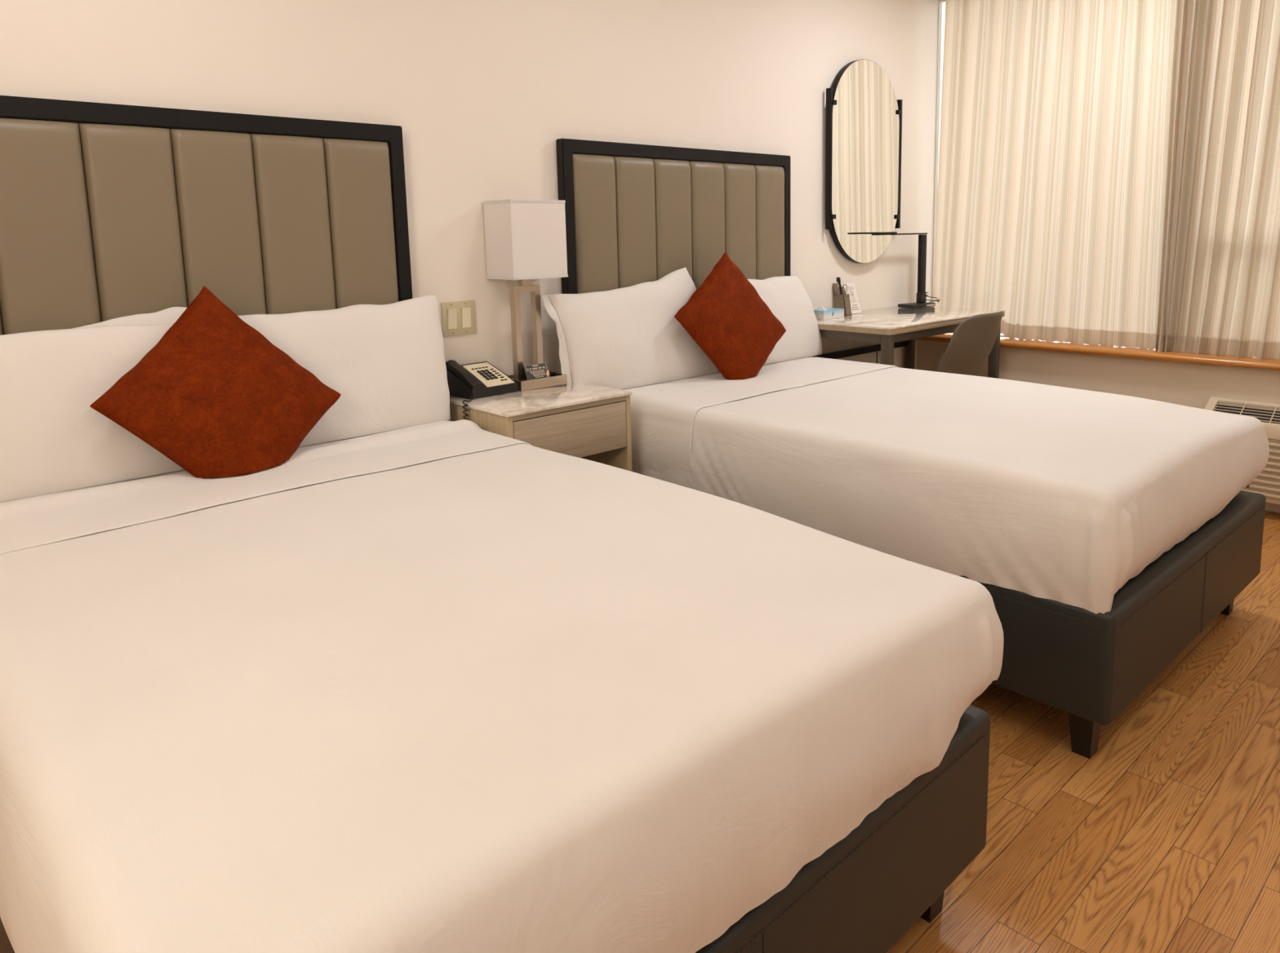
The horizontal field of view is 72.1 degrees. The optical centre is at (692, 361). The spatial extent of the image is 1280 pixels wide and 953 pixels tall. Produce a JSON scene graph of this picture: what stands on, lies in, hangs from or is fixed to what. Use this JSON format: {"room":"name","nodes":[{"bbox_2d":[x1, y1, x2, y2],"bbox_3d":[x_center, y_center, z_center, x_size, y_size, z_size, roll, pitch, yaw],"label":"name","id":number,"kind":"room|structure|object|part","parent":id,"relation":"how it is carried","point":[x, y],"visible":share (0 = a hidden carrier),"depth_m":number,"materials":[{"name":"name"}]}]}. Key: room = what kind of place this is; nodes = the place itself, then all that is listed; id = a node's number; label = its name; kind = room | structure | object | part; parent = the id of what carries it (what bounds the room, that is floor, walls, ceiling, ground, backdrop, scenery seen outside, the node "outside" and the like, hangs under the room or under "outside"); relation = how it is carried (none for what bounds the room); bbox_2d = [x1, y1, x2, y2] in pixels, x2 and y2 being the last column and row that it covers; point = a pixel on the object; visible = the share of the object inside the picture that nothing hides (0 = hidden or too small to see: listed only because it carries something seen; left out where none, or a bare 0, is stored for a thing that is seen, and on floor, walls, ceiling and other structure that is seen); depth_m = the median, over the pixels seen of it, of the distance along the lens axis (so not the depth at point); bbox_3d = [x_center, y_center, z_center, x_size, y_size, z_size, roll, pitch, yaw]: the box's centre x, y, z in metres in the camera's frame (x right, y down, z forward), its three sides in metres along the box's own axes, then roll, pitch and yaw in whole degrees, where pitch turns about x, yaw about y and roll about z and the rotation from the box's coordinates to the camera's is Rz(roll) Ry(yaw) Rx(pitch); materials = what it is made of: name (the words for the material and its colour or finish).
{"room":"hotel room","nodes":[
{"label":"hotel room","id":0,"kind":"room"},
{"bbox_2d":[0,0,945,375],"bbox_3d":[-0.694,-0.502,3.056,6.135,2.700,0.120,-9,12,-44],"label":"wall","id":1,"kind":"structure","parent":0,"point":[481,94],"depth_m":3.01,"materials":[{"name":"white paint"}]},
{"bbox_2d":[0,95,412,335],"bbox_3d":[-1.343,-0.022,2.354,1.270,1.273,0.054,-9,12,-44],"label":"headboard","id":2,"kind":"object","parent":1,"relation":"attached to","point":[269,215],"visible":0.43,"depth_m":2.30,"materials":[{"name":"beige leather"}]},
{"bbox_2d":[440,300,476,337],"bbox_3d":[-0.777,-0.143,2.927,0.124,0.113,0.012,-9,12,-44],"label":"light switch","id":3,"kind":"object","parent":1,"relation":"attached to","point":[458,317],"visible":0.98,"depth_m":2.92,"materials":[{"name":"beige plastic"}]},
{"bbox_2d":[555,137,790,293],"bbox_3d":[-0.007,-0.233,3.646,1.270,1.273,0.054,-9,12,-44],"label":"headboard","id":4,"kind":"object","parent":1,"relation":"attached to","point":[636,214],"visible":0.45,"depth_m":3.47,"materials":[{"name":"beige leather"}]},
{"bbox_2d":[825,58,902,263],"bbox_3d":[0.865,-0.993,4.401,0.612,0.998,0.040,-9,12,-44],"label":"wall mirror","id":5,"kind":"object","parent":1,"relation":"attached to","point":[864,135],"visible":0.99,"depth_m":4.36,"materials":[{"name":"black metal"}]},
{"bbox_3d":[2.292,-1.883,3.728,0.024,0.024,2.830,-9,12,-44],"label":"curtain rod","id":6,"kind":"object","parent":1,"relation":"attached to","visible":0},
{"bbox_2d":[932,0,1177,349],"bbox_3d":[1.762,-1.021,4.414,0.058,1.848,1.225,-9,12,-44],"label":"curtain","id":7,"kind":"object","parent":6,"relation":"hanging from","point":[1055,115],"visible":0.84,"depth_m":4.38,"materials":[{"name":"white fabric"}]},
{"bbox_2d":[1155,0,1279,359],"bbox_3d":[2.432,-0.926,3.692,0.095,1.848,0.788,-9,12,-44],"label":"curtain","id":8,"kind":"object","parent":6,"relation":"hanging from","point":[1220,290],"visible":1,"depth_m":3.85,"materials":[{"name":"white fabric"}]},
{"bbox_2d":[887,511,1279,952],"bbox_3d":[0.888,1.014,1.667,6.135,0.050,4.340,-9,12,-44],"label":"floor","id":9,"kind":"structure","parent":0,"point":[1166,839],"depth_m":1.84,"materials":[{"name":"brown wood"}]},
{"bbox_2d":[0,705,990,952],"bbox_3d":[-0.605,0.797,1.790,1.334,0.391,1.943,-9,12,-44],"label":"bed","id":10,"kind":"object","parent":9,"relation":"on","point":[894,870],"visible":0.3,"depth_m":1.33,"materials":[{"name":"black paint"}]},
{"bbox_2d":[0,419,1004,952],"bbox_3d":[-0.602,0.455,1.730,1.366,0.298,1.972,-9,12,-44],"label":"sheet","id":11,"kind":"object","parent":10,"relation":"on","point":[444,686],"visible":0.88,"depth_m":1.13,"materials":[{"name":"white fabric"}]},
{"bbox_2d":[0,323,184,502],"bbox_3d":[-1.449,0.107,2.060,0.686,0.364,0.151,-9,12,-44],"label":"pillow","id":12,"kind":"object","parent":11,"relation":"on","point":[52,441],"visible":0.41,"depth_m":2.01,"materials":[{"name":"white fabric"}]},
{"bbox_2d":[71,306,186,328],"bbox_3d":[-1.449,0.077,2.162,0.490,0.393,0.082,-9,12,-44],"label":"pillow","id":13,"kind":"object","parent":11,"relation":"on","point":[170,315],"visible":0.1,"depth_m":2.23,"materials":[{"name":"white fabric"}]},
{"bbox_2d":[89,286,341,478],"bbox_3d":[-1.162,0.042,2.174,0.252,0.446,0.513,2,9,22],"label":"throw pillow","id":14,"kind":"object","parent":11,"relation":"on","point":[215,397],"visible":1,"depth_m":2.13,"materials":[{"name":"orange fabric"}]},
{"bbox_2d":[238,295,450,447],"bbox_3d":[-1.012,0.022,2.528,0.674,0.382,0.164,-9,12,-44],"label":"pillow","id":15,"kind":"object","parent":11,"relation":"on","point":[386,363],"visible":0.6,"depth_m":2.54,"materials":[{"name":"white fabric"}]},
{"bbox_3d":[0.422,0.943,1.596,0.063,0.126,0.063,-9,12,-44],"label":"leg","id":16,"kind":"part","parent":10,"relation":"part of","materials":[{"name":"black paint"}]},
{"bbox_2d":[448,382,632,471],"bbox_3d":[-0.523,0.442,2.941,0.480,0.679,0.450,-9,12,-44],"label":"nightstand","id":17,"kind":"object","parent":9,"relation":"on","point":[583,420],"visible":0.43,"depth_m":2.78,"materials":[{"name":"beige wood"}]},
{"bbox_3d":[-0.686,0.473,2.786,0.018,0.668,0.442,-9,12,-44],"label":"panel","id":18,"kind":"part","parent":17,"relation":"part of","materials":[{"name":"beige wood"}]},
{"bbox_2d":[445,360,518,420],"bbox_3d":[-0.691,0.136,2.873,0.245,0.276,0.227,-9,12,-44],"label":"telephone","id":19,"kind":"object","parent":17,"relation":"on","point":[471,381],"visible":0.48,"depth_m":2.87,"materials":[{"name":"black plastic"}]},
{"bbox_3d":[-0.704,0.200,2.763,0.021,0.182,0.091,-1,8,-1],"label":"coiled cord","id":20,"kind":"part","parent":19,"relation":"part of","materials":[{"name":"black plastic"}]},
{"bbox_2d":[482,199,568,391],"bbox_3d":[-0.564,-0.230,3.011,0.218,0.631,0.166,-9,12,-44],"label":"table lamp","id":21,"kind":"object","parent":17,"relation":"on","point":[526,240],"visible":0.84,"depth_m":2.94,"materials":[{"name":"white fabric"}]},
{"bbox_3d":[-0.567,-0.414,2.984,0.216,0.259,0.164,-9,12,-44],"label":"lamp shade","id":22,"kind":"part","parent":21,"relation":"part of","materials":[{"name":"white fabric"}]},
{"bbox_2d":[520,362,550,380],"bbox_3d":[-0.541,0.035,3.011,0.094,0.052,0.050,-9,12,-44],"label":"tent card","id":23,"kind":"object","parent":21,"relation":"in","point":[533,371],"visible":1,"depth_m":3.00,"materials":[{"name":"black paper"}]},
{"bbox_2d":[507,373,567,391],"bbox_3d":[-0.556,0.067,3.049,0.189,0.033,0.144,-9,12,-44],"label":"tray","id":24,"kind":"object","parent":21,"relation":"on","point":[555,379],"depth_m":3.00,"materials":[{"name":"beige wood"}]},
{"bbox_3d":[-0.540,0.055,3.038,0.160,0.016,0.084,-9,12,-44],"label":"outlet panel","id":25,"kind":"part","parent":21,"relation":"part of","materials":[{"name":"black plastic"}]},
{"bbox_3d":[-0.528,0.125,2.894,0.436,0.015,0.437,-9,12,-44],"label":"rail","id":26,"kind":"part","parent":17,"relation":"part of","materials":[{"name":"beige wood"}]},
{"bbox_3d":[-0.381,0.231,2.759,0.431,0.154,0.020,-9,12,-44],"label":"drawer","id":27,"kind":"part","parent":17,"relation":"part of","materials":[{"name":"beige wood"}]},
{"bbox_3d":[-0.362,0.422,3.100,0.018,0.668,0.442,-9,12,-44],"label":"panel","id":28,"kind":"part","parent":17,"relation":"part of","materials":[{"name":"beige wood"}]},
{"bbox_2d":[808,306,1004,378],"bbox_3d":[1.026,0.179,4.356,1.043,0.820,0.560,-9,12,-44],"label":"desk","id":29,"kind":"object","parent":9,"relation":"on","point":[893,327],"visible":0.33,"depth_m":4.09,"materials":[{"name":"beige stone"}]},
{"bbox_2d":[813,304,844,319],"bbox_3d":[0.640,-0.239,4.191,0.160,0.067,0.086,-9,12,-44],"label":"tissue box","id":30,"kind":"object","parent":29,"relation":"on","point":[821,313],"visible":0.96,"depth_m":4.15,"materials":[{"name":"blue cardboard"}]},
{"bbox_2d":[832,283,851,315],"bbox_3d":[0.738,-0.308,4.353,0.046,0.173,0.090,-9,12,-44],"label":"desk organizer","id":31,"kind":"object","parent":29,"relation":"on","point":[841,301],"visible":0.79,"depth_m":4.34,"materials":[{"name":"beige leather"}]},
{"bbox_2d":[835,277,842,294],"bbox_3d":[0.730,-0.332,4.339,0.043,0.167,0.023,-1,8,0],"label":"pen","id":32,"kind":"object","parent":31,"relation":"in","point":[838,280],"visible":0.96,"depth_m":4.33,"materials":[{"name":"plastic"}]},
{"bbox_2d":[843,284,848,297],"bbox_3d":[0.760,-0.316,4.343,0.033,0.134,0.018,2,9,22],"label":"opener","id":33,"kind":"object","parent":31,"relation":"in","point":[845,286],"visible":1,"depth_m":4.33,"materials":[{"name":"silver metal"}]},
{"bbox_3d":[0.669,-0.120,3.965,0.028,0.038,0.440,-9,12,-44],"label":"rail","id":34,"kind":"part","parent":29,"relation":"part of","materials":[{"name":"brown metal"}]},
{"bbox_2d":[844,282,862,313],"bbox_3d":[0.808,-0.319,4.432,0.090,0.150,0.054,-9,12,-44],"label":"card","id":35,"kind":"object","parent":29,"relation":"on","point":[855,304],"visible":1,"depth_m":4.43,"materials":[{"name":"white paper"}]},
{"bbox_3d":[0.847,0.273,3.845,0.035,0.787,0.044,-9,12,-44],"label":"leg","id":36,"kind":"part","parent":29,"relation":"part of","materials":[{"name":"brown metal"}]},
{"bbox_2d":[866,231,939,308],"bbox_3d":[1.110,-0.475,4.591,0.627,0.402,0.151,-9,12,-44],"label":"desk lamp","id":37,"kind":"object","parent":29,"relation":"on","point":[921,301],"visible":1,"depth_m":4.71,"materials":[{"name":"black plastic"}]},
{"bbox_3d":[1.138,-0.669,4.616,0.325,0.008,0.026,-9,12,-44],"label":"arm","id":38,"kind":"part","parent":37,"relation":"part of","materials":[{"name":"black metal"}]},
{"bbox_3d":[1.236,-0.498,4.735,0.056,0.366,0.020,-9,12,-44],"label":"post","id":39,"kind":"part","parent":37,"relation":"part of","materials":[{"name":"black metal"}]},
{"bbox_3d":[1.277,-0.340,4.733,0.224,0.082,0.093,-9,12,-44],"label":"cord","id":40,"kind":"part","parent":37,"relation":"part of","materials":[{"name":"black plastic"}]},
{"bbox_3d":[1.199,0.118,4.867,0.035,0.787,0.044,-9,12,-44],"label":"leg","id":41,"kind":"part","parent":29,"relation":"part of","materials":[{"name":"brown metal"}]},
{"bbox_3d":[1.193,-0.152,4.130,0.943,0.038,0.030,-9,12,-44],"label":"rail","id":42,"kind":"part","parent":29,"relation":"part of","materials":[{"name":"brown metal"}]},
{"bbox_3d":[1.544,0.163,4.518,0.035,0.787,0.044,-9,12,-44],"label":"leg","id":43,"kind":"part","parent":29,"relation":"part of","materials":[{"name":"brown metal"}]},
{"bbox_2d":[936,311,1004,376],"bbox_3d":[1.179,0.183,4.188,0.453,0.861,0.542,-9,12,-44],"label":"shell chair","id":44,"kind":"object","parent":9,"relation":"on","point":[971,343],"visible":0.32,"depth_m":3.93,"materials":[{"name":"beige plastic"}]},
{"bbox_2d":[879,490,1266,759],"bbox_3d":[0.702,0.591,3.052,1.252,0.391,1.930,-9,12,-44],"label":"bed","id":45,"kind":"object","parent":9,"relation":"on","point":[1086,665],"visible":0.31,"depth_m":2.08,"materials":[{"name":"black paint"}]},
{"bbox_2d":[621,357,1269,613],"bbox_3d":[0.698,0.266,2.998,1.282,0.304,1.944,-9,12,-44],"label":"sheet","id":46,"kind":"object","parent":45,"relation":"on","point":[1065,495],"visible":0.91,"depth_m":2.40,"materials":[{"name":"white fabric"}]},
{"bbox_2d":[540,266,718,389],"bbox_3d":[-0.222,-0.119,3.292,0.793,0.438,0.155,-9,12,-44],"label":"pillow","id":47,"kind":"object","parent":46,"relation":"on","point":[629,337],"visible":0.74,"depth_m":3.22,"materials":[{"name":"white fabric"}]},
{"bbox_2d":[674,251,786,380],"bbox_3d":[0.160,-0.186,3.456,0.218,0.482,0.543,5,10,34],"label":"throw pillow","id":48,"kind":"object","parent":46,"relation":"on","point":[726,317],"visible":1,"depth_m":3.39,"materials":[{"name":"orange fabric"}]},
{"bbox_2d":[747,275,822,364],"bbox_3d":[0.323,-0.180,3.824,0.662,0.364,0.157,-9,12,-44],"label":"pillow","id":49,"kind":"object","parent":46,"relation":"on","point":[787,298],"visible":0.5,"depth_m":3.87,"materials":[{"name":"white fabric"}]},
{"bbox_3d":[0.928,0.865,2.076,0.062,0.126,0.062,-9,12,-44],"label":"leg","id":50,"kind":"part","parent":45,"relation":"part of","materials":[{"name":"black paint"}]},
{"bbox_3d":[1.701,0.744,2.814,0.062,0.126,0.062,-9,12,-44],"label":"leg","id":51,"kind":"part","parent":45,"relation":"part of","materials":[{"name":"black paint"}]},
{"bbox_2d":[916,340,1279,408],"bbox_3d":[2.886,0.367,3.556,0.265,0.618,4.340,-9,12,-44],"label":"wall","id":52,"kind":"structure","parent":0,"point":[1183,384],"depth_m":4.15,"materials":[{"name":"paint"}]},
{"bbox_2d":[915,333,1279,370],"bbox_3d":[2.836,0.051,3.465,0.252,0.034,4.339,-9,12,-44],"label":"window sill","id":53,"kind":"structure","parent":52,"relation":"on","point":[1254,362],"depth_m":4.10,"materials":[{"name":"brown wood"}]},
{"bbox_2d":[1204,396,1279,504],"bbox_3d":[2.647,0.414,3.505,0.154,0.397,1.095,-9,12,-44],"label":"air conditioner","id":54,"kind":"object","parent":52,"relation":"attached to","point":[1267,483],"visible":0.38,"depth_m":3.69,"materials":[{"name":"beige plastic"}]},
{"bbox_2d":[1213,400,1279,424],"bbox_3d":[2.643,0.264,3.482,0.104,0.082,1.035,-9,12,-44],"label":"grille","id":55,"kind":"object","parent":54,"relation":"attached to","point":[1268,413],"depth_m":3.76,"materials":[{"name":"beige plastic"}]},
{"bbox_2d":[1265,502,1279,513],"bbox_3d":[2.797,0.645,3.490,0.015,0.090,4.320,-9,12,-44],"label":"baseboard","id":56,"kind":"structure","parent":52,"relation":"attached to","point":[1269,507],"depth_m":3.79,"materials":[{"name":"brown wood"}]},
{"bbox_3d":[2.913,-0.927,3.415,0.130,1.982,4.340,-9,12,-44],"label":"wall","id":57,"kind":"structure","parent":0,"visible":0},
{"bbox_2d":[932,0,1005,337],"bbox_3d":[1.815,-1.032,4.490,0.050,1.848,1.260,-9,12,-44],"label":"window","id":58,"kind":"structure","parent":57,"relation":"in","point":[941,2],"depth_m":4.88,"materials":[{"name":"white glass"}]},
{"bbox_3d":[1.810,-1.015,4.495,0.006,1.804,1.241,-9,12,-44],"label":"pane","id":59,"kind":"part","parent":58,"relation":"part of","materials":[{"name":"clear glass"}]}
]}

